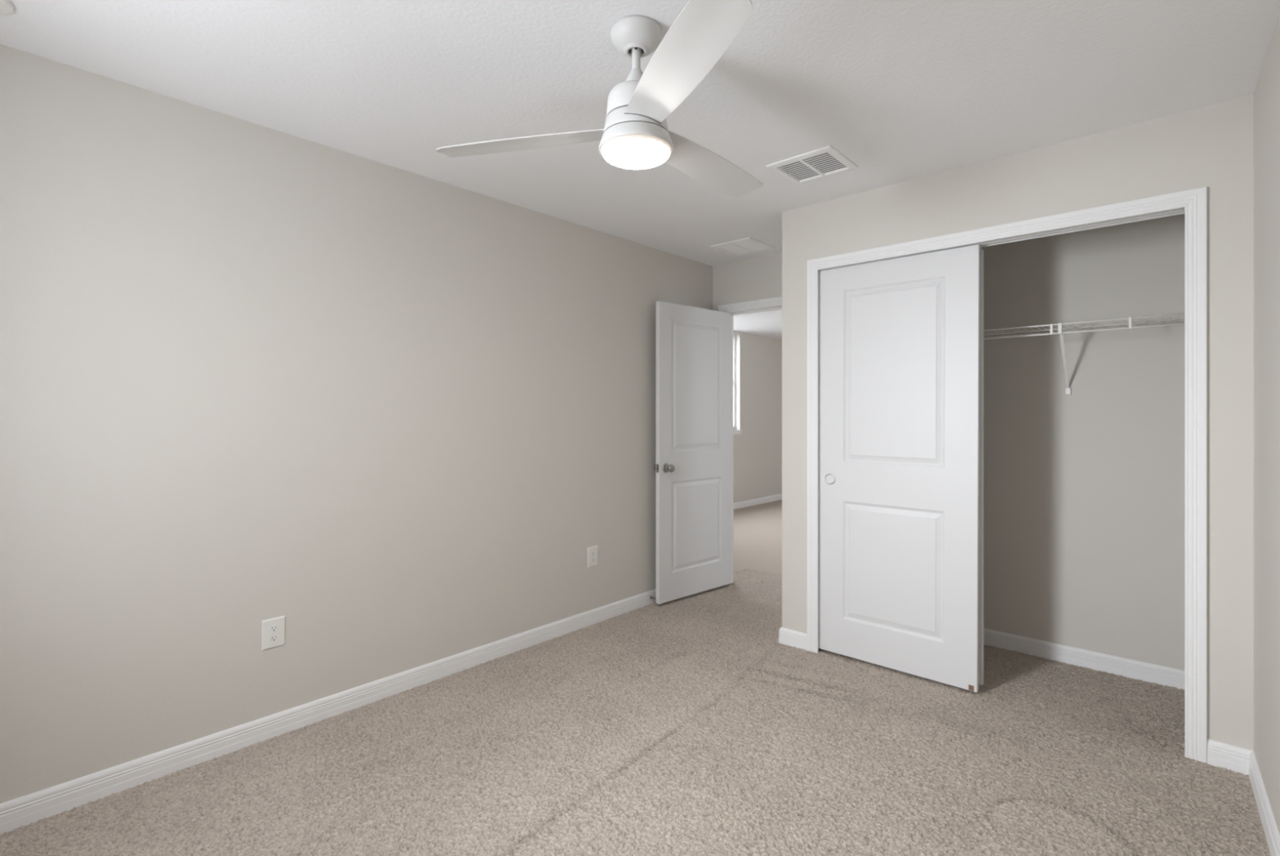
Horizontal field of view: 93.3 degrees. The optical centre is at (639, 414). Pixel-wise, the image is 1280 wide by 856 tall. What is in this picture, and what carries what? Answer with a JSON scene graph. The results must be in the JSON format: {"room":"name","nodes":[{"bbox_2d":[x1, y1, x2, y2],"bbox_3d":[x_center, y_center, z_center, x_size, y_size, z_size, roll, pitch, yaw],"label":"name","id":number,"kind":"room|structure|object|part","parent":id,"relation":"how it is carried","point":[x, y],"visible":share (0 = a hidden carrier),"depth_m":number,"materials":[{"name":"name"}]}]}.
{"room":"empty bedroom","nodes":[
{"label":"empty bedroom","id":0,"kind":"room"},
{"bbox_2d":[0,44,712,803],"bbox_3d":[-0.965,0.094,3.094,0.115,2.490,4.432,0,0,42],"label":"wall","id":1,"kind":"structure","parent":0,"point":[251,373],"depth_m":2.42,"materials":[{"name":"beige paint"}]},
{"bbox_2d":[261,615,284,650],"bbox_3d":[-1.476,0.880,2.436,0.009,0.119,0.085,0,0,42],"label":"power outlet","id":2,"kind":"object","parent":1,"relation":"attached to","point":[273,629],"visible":1,"depth_m":2.43,"materials":[{"name":"white plastic"}]},
{"bbox_2d":[269,633,278,641],"bbox_3d":[-1.474,0.899,2.434,0.002,0.028,0.034,0,0,42],"label":"socket","id":3,"kind":"object","parent":2,"relation":"attached to","point":[273,637],"depth_m":2.43,"materials":[{"name":"white plastic"}]},
{"bbox_2d":[269,623,278,631],"bbox_3d":[-1.474,0.860,2.434,0.002,0.028,0.034,0,0,42],"label":"socket","id":4,"kind":"object","parent":2,"relation":"attached to","point":[273,627],"depth_m":2.43,"materials":[{"name":"white plastic"}]},
{"bbox_2d":[0,588,655,833],"bbox_3d":[-0.857,1.254,3.117,0.014,0.094,4.212,0,0,42],"label":"baseboard","id":5,"kind":"structure","parent":1,"relation":"attached to","point":[24,810],"depth_m":2.41,"materials":[{"name":"white paint"}]},
{"bbox_2d":[587,545,597,567],"bbox_3d":[-0.291,0.879,3.746,0.009,0.124,0.085,0,0,42],"label":"power outlet","id":6,"kind":"object","parent":1,"relation":"attached to","point":[593,550],"visible":1,"depth_m":3.74,"materials":[{"name":"white plastic"}]},
{"bbox_2d":[653,300,731,604],"bbox_3d":[0.377,0.254,4.348,0.171,2.036,0.772,0,0,42],"label":"door","id":7,"kind":"structure","parent":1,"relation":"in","point":[692,467],"depth_m":4.29,"materials":[{"name":"white paint"}]},
{"bbox_3d":[0.116,0.361,4.071,0.009,0.056,0.023,0,0,-42],"label":"latch plate","id":8,"kind":"part","parent":7,"relation":"part of","materials":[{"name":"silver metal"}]},
{"bbox_3d":[0.200,0.361,4.080,0.070,0.065,0.065,0,0,42],"label":"knob","id":9,"kind":"part","parent":7,"relation":"part of","materials":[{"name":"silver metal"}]},
{"bbox_2d":[718,296,782,582],"bbox_3d":[0.970,0.228,4.381,0.899,2.130,0.108,0,0,42],"label":"door frame","id":10,"kind":"structure","parent":1,"relation":"attached to","point":[779,307],"depth_m":4.56,"materials":[{"name":"white paint"}]},
{"bbox_2d":[0,498,1271,855],"bbox_3d":[1.748,1.319,4.316,6.230,0.060,9.885,0,0,42],"label":"floor","id":11,"kind":"structure","parent":0,"point":[684,726],"depth_m":2.24,"materials":[{"name":"beige carpet"}]},
{"bbox_2d":[0,0,1279,339],"bbox_3d":[1.748,-1.211,4.316,6.230,0.120,9.885,0,0,42],"label":"ceiling","id":12,"kind":"structure","parent":0,"point":[904,90],"depth_m":2.04,"materials":[{"name":"white paint"}]},
{"bbox_2d":[0,0,14,14],"bbox_3d":[-1.814,-1.141,1.659,0.135,0.018,0.135,0,0,42],"label":"smoke detector","id":13,"kind":"object","parent":12,"relation":"attached to","point":[6,7],"visible":1,"depth_m":1.69,"materials":[{"name":"white plastic"}]},
{"bbox_2d":[435,0,763,196],"bbox_3d":[0.077,-0.955,1.922,1.157,0.390,1.013,0,0,42],"label":"ceiling fan","id":14,"kind":"object","parent":12,"relation":"hanging from","point":[636,134],"visible":1,"depth_m":1.74,"materials":[{"name":"white metal"}]},
{"bbox_3d":[-0.362,-0.849,1.894,0.571,0.035,0.136,0,0,12],"label":"blade","id":15,"kind":"part","parent":14,"relation":"part of","materials":[{"name":"white plastic"}]},
{"bbox_3d":[-0.011,-0.772,1.817,0.203,0.024,0.203,0,0,42],"label":"light globe","id":16,"kind":"part","parent":14,"relation":"part of","materials":[{"name":"white glass"}]},
{"bbox_3d":[0.096,-0.849,1.474,0.136,0.035,0.571,0,0,-18],"label":"blade","id":17,"kind":"part","parent":14,"relation":"part of","materials":[{"name":"white plastic"}]},
{"bbox_3d":[0.231,-0.849,2.081,0.136,0.035,0.571,0,0,42],"label":"blade","id":18,"kind":"part","parent":14,"relation":"part of","materials":[{"name":"white plastic"}]},
{"bbox_2d":[710,236,775,256],"bbox_3d":[0.705,-1.145,4.143,0.312,0.010,0.325,0,0,42],"label":"ceiling vent","id":19,"kind":"object","parent":12,"relation":"in","point":[748,245],"visible":1,"depth_m":4.12,"materials":[{"name":"white metal"}]},
{"bbox_2d":[765,145,857,184],"bbox_3d":[0.797,-1.144,2.799,0.311,0.012,0.300,0,0,42],"label":"ceiling vent","id":20,"kind":"object","parent":12,"relation":"in","point":[824,162],"visible":1,"depth_m":2.78,"materials":[{"name":"white metal"}]},
{"bbox_2d":[712,252,782,311],"bbox_3d":[1.435,0.094,3.970,6.000,2.490,0.090,0,0,42],"label":"wall","id":21,"kind":"structure","parent":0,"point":[758,277],"depth_m":4.49,"materials":[{"name":"beige paint"}]},
{"bbox_2d":[733,330,782,502],"bbox_3d":[0.930,0.094,7.968,0.115,2.490,5.338,0,0,42],"label":"wall","id":22,"kind":"structure","parent":0,"point":[757,451],"depth_m":8.74,"materials":[{"name":"beige paint"}]},
{"bbox_2d":[733,334,742,434],"bbox_3d":[0.659,-0.419,7.658,0.150,1.387,2.100,0,0,42],"label":"window","id":23,"kind":"structure","parent":22,"relation":"in","point":[735,431],"depth_m":8.40,"materials":[{"name":"white plastic"}]},
{"bbox_3d":[0.682,0.242,7.638,0.090,0.065,2.100,0,0,42],"label":"sill","id":24,"kind":"part","parent":23,"relation":"part of","materials":[{"name":"white paint"}]},
{"bbox_2d":[733,493,782,509],"bbox_3d":[1.007,1.254,7.958,0.014,0.094,5.248,0,0,42],"label":"baseboard","id":25,"kind":"structure","parent":22,"relation":"attached to","point":[778,496],"depth_m":8.70,"materials":[{"name":"white paint"}]},
{"bbox_2d":[782,94,1253,750],"bbox_3d":[1.545,0.094,2.848,1.885,2.490,0.115,0,0,42],"label":"wall","id":26,"kind":"structure","parent":0,"point":[1211,146],"depth_m":2.33,"materials":[{"name":"beige paint"}]},
{"bbox_2d":[818,208,1184,271],"bbox_3d":[1.568,-0.803,2.852,1.527,0.031,0.048,0,0,42],"label":"door track","id":27,"kind":"object","parent":26,"relation":"attached to","point":[1177,211],"depth_m":2.60,"materials":[{"name":"white metal"}]},
{"bbox_2d":[818,244,980,692],"bbox_3d":[1.274,0.247,3.054,0.790,2.062,0.036,0,0,42],"label":"door","id":28,"kind":"structure","parent":27,"relation":"hanging from","point":[900,338],"depth_m":3.01,"materials":[{"name":"white paint"}]},
{"bbox_3d":[1.027,0.346,3.260,0.061,0.061,0.010,0,0,42],"label":"finger pull","id":29,"kind":"part","parent":28,"relation":"part of","materials":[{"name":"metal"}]},
{"bbox_2d":[978,248,983,684],"bbox_3d":[1.309,0.244,3.089,0.789,2.030,0.033,0,0,42],"label":"door","id":30,"kind":"structure","parent":27,"relation":"hanging from","point":[981,393],"depth_m":2.82,"materials":[{"name":"white paint"}]},
{"bbox_2d":[806,186,1207,762],"bbox_3d":[1.515,0.224,2.786,1.603,2.139,0.017,0,0,42],"label":"door frame","id":31,"kind":"structure","parent":26,"relation":"attached to","point":[1194,202],"depth_m":2.28,"materials":[{"name":"white paint"}]},
{"bbox_2d":[980,213,1184,670],"bbox_3d":[2.060,0.094,3.331,1.770,2.490,0.020,0,0,42],"label":"wall","id":32,"kind":"structure","parent":0,"point":[1084,488],"depth_m":3.10,"materials":[{"name":"beige paint"}]},
{"bbox_2d":[983,627,1184,689],"bbox_3d":[2.049,1.254,3.319,1.770,0.094,0.014,0,0,42],"label":"baseboard","id":33,"kind":"structure","parent":32,"relation":"attached to","point":[1126,667],"depth_m":3.09,"materials":[{"name":"white paint"}]},
{"bbox_2d":[983,312,1184,394],"bbox_3d":[1.947,-0.273,3.206,1.762,0.337,0.318,0,0,42],"label":"wire shelf","id":34,"kind":"object","parent":32,"relation":"attached to","point":[1068,390],"visible":0.44,"depth_m":2.96,"materials":[{"name":"white metal"}]},
{"bbox_3d":[1.846,-0.394,3.095,1.762,0.008,0.008,0,0,42],"label":"rail","id":35,"kind":"part","parent":34,"relation":"part of","materials":[{"name":"white plastic"}]},
{"bbox_3d":[1.849,-0.438,3.098,1.762,0.007,0.007,0,0,42],"label":"rail","id":36,"kind":"part","parent":34,"relation":"part of","materials":[{"name":"white plastic"}]},
{"bbox_3d":[1.998,-0.433,3.262,1.762,0.007,0.151,0,0,42],"label":"rail","id":37,"kind":"part","parent":34,"relation":"part of","materials":[{"name":"white plastic"}]},
{"bbox_2d":[1253,14,1279,834],"bbox_3d":[1.318,0.094,1.026,0.138,2.490,4.437,0,0,40],"label":"wall","id":38,"kind":"structure","parent":0,"point":[1267,91],"depth_m":1.93,"materials":[{"name":"beige paint"}]},
{"bbox_2d":[1206,737,1279,855],"bbox_3d":[1.044,1.254,0.889,0.123,0.094,3.467,0,0,40],"label":"baseboard","id":39,"kind":"structure","parent":38,"relation":"attached to","point":[1236,758],"depth_m":2.12,"materials":[{"name":"white paint"}]},
{"bbox_3d":[1.148,0.094,3.727,0.115,2.490,0.656,0,0,42],"label":"wall","id":40,"kind":"structure","parent":0,"visible":0},
{"bbox_2d":[778,626,806,650],"bbox_3d":[1.110,1.254,3.663,0.174,0.094,0.767,0,0,42],"label":"baseboard","id":41,"kind":"structure","parent":40,"relation":"attached to","point":[787,636],"depth_m":3.38,"materials":[{"name":"white paint"}]}
]}

